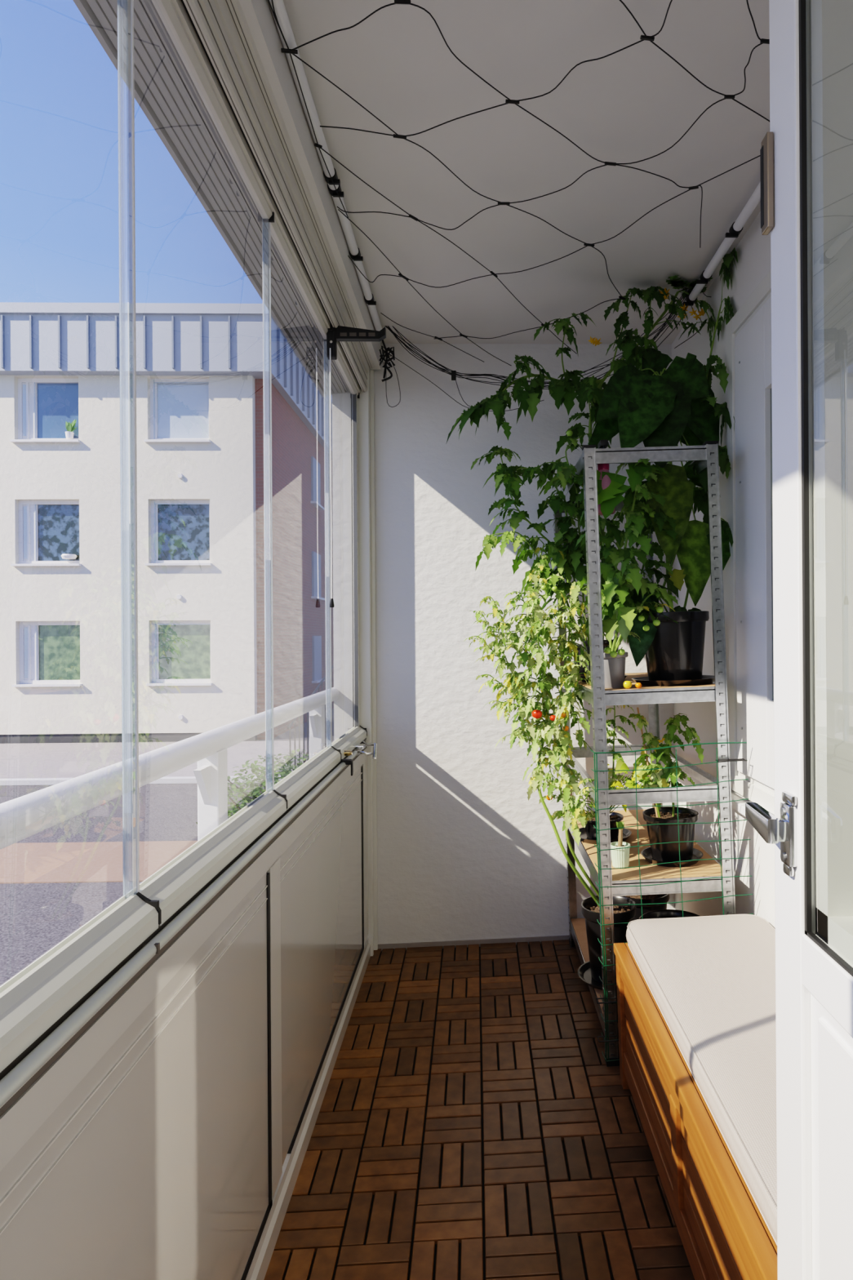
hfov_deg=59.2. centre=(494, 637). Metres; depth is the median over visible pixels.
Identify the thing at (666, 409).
potted plant
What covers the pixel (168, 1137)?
wall
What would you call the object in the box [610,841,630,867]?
pot
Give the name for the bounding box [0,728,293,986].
ground
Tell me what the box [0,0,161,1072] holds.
window
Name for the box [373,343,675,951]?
wall
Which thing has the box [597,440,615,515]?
spray bottle
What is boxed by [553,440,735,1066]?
shelving unit
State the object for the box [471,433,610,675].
plant
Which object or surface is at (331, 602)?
pull cord
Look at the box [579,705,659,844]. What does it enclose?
plant
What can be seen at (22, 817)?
balcony railing
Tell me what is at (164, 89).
window blind
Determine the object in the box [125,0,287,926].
window
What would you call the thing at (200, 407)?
apartment building
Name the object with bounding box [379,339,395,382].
knot
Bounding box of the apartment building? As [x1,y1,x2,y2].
[0,302,328,743]
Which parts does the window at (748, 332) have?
glass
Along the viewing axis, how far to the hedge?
8.85 m
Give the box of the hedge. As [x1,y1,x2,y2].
[195,750,293,824]
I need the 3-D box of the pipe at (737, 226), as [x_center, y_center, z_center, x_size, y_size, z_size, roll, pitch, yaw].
[0.704,-1.168,1.478,0.046,0.039,2.320,0,0,-1]
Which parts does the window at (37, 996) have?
sash rail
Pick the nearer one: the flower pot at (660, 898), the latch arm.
the latch arm
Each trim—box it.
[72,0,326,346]
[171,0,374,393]
[239,0,381,369]
[357,369,377,955]
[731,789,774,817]
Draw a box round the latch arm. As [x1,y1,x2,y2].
[326,323,386,359]
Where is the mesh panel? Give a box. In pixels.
[591,742,753,1062]
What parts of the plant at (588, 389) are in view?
pot, stem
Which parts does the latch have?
arm, arm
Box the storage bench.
[613,942,777,1279]
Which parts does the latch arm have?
arm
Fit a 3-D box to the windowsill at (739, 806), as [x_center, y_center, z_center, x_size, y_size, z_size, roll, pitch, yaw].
[0.754,0.512,1.662,0.055,0.053,1.485,0,0,-1]
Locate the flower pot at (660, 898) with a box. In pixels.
[623,893,670,919]
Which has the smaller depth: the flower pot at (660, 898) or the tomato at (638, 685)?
the tomato at (638, 685)
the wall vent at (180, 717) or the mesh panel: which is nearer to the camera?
the mesh panel
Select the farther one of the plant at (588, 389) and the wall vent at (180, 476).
the wall vent at (180, 476)
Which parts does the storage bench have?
leg, rail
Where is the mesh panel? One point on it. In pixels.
(635, 751)
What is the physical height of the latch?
0.065 m
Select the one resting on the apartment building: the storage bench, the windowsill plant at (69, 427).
the windowsill plant at (69, 427)
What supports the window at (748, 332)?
in the wall at (753, 264)
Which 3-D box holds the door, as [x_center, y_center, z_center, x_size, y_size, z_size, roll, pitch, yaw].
[0.358,0.136,0.511,0.094,2.140,0.804,0,0,-1]
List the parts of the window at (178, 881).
sash rail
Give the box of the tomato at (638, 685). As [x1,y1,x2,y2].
[635,682,641,688]
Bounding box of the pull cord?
[329,347,334,607]
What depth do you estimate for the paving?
7.78 m
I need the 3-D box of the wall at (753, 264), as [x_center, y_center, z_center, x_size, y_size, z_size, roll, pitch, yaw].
[0.883,0.004,1.508,0.200,2.738,3.170,0,0,-1]
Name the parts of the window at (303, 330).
sash rail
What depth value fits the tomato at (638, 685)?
2.19 m
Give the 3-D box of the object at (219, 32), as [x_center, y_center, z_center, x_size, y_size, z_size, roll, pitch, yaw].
[-0.486,-1.094,1.446,0.089,0.228,3.115,0,0,-1]
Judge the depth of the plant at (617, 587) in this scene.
2.21 m
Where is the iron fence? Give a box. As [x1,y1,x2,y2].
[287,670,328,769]
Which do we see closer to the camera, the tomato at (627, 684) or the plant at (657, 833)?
the tomato at (627, 684)
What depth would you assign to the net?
1.89 m
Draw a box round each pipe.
[269,0,382,331]
[683,181,760,310]
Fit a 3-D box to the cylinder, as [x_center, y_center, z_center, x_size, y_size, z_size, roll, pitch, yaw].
[-0.487,0.386,2.489,0.027,0.018,0.018,0,0,-1]
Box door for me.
[745,0,852,1279]
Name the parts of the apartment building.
vent pane, vent pane, vent pane, window sill, window sill, window sill, pane, pane, pane, window sill, window sill, window sill, pane, pane, pane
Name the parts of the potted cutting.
stem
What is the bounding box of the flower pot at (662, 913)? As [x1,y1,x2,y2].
[639,909,700,919]
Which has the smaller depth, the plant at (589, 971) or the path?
the plant at (589, 971)
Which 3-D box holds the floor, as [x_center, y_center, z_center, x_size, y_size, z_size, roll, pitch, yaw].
[0.178,1.310,1.490,1.313,0.162,3.170,0,0,-1]
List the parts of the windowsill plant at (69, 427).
pot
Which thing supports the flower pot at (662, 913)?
on the shelving unit
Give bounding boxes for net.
[267,0,769,411]
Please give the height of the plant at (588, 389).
1.352 m
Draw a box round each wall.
[0,737,370,1279]
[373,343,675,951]
[671,211,775,928]
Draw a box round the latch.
[353,740,377,759]
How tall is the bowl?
0.100 m
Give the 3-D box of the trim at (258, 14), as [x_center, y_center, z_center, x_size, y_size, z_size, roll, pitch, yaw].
[-0.457,-1.149,1.464,0.070,0.115,3.150,0,0,-1]
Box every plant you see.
[65,419,76,439]
[445,248,737,682]
[464,537,636,990]
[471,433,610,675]
[521,458,685,688]
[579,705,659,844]
[588,347,730,685]
[628,707,703,866]
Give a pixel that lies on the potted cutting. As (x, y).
(620, 857)
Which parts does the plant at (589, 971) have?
stem, pot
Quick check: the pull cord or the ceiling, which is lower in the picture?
the pull cord
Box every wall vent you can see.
[176,594,182,599]
[177,473,182,479]
[177,714,183,719]
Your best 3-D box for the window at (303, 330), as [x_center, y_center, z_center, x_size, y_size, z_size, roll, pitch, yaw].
[-0.516,-0.294,2.074,0.050,1.388,0.699,0,0,-1]
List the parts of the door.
lever, handle, panel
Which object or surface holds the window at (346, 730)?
in the wall at (168, 1137)
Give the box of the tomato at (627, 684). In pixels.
[622,680,631,688]
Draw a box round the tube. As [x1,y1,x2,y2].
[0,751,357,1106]
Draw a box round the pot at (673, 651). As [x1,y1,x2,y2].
[644,610,709,680]
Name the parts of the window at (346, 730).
glass pane, sash rail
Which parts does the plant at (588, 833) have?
pot, stem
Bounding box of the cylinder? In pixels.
[344,750,352,755]
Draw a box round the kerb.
[0,775,281,786]
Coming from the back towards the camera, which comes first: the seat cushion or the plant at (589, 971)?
the plant at (589, 971)
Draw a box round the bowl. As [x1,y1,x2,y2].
[61,553,76,559]
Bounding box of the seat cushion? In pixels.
[626,914,777,1244]
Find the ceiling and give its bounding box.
[283,0,769,344]
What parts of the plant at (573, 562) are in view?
stem, pot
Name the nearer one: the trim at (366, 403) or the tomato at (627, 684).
the tomato at (627, 684)
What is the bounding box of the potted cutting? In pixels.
[610,821,630,867]
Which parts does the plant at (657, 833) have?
stem, pot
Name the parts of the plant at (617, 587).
stem, pot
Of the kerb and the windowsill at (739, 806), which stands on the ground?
the kerb
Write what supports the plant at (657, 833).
on the shelving unit
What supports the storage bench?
on the floor
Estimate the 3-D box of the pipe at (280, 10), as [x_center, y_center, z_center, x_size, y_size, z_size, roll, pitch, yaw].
[-0.404,-1.176,1.501,0.040,0.038,2.820,0,0,-1]
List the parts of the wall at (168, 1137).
panel, panel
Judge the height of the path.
0.012 m
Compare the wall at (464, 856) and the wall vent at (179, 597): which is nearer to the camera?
the wall at (464, 856)
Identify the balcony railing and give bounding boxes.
[0,688,328,849]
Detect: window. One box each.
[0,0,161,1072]
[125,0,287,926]
[264,217,341,809]
[325,341,367,759]
[726,269,774,814]
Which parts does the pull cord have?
cord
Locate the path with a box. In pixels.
[0,740,293,778]
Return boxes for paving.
[0,840,197,884]
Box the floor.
[263,939,694,1279]

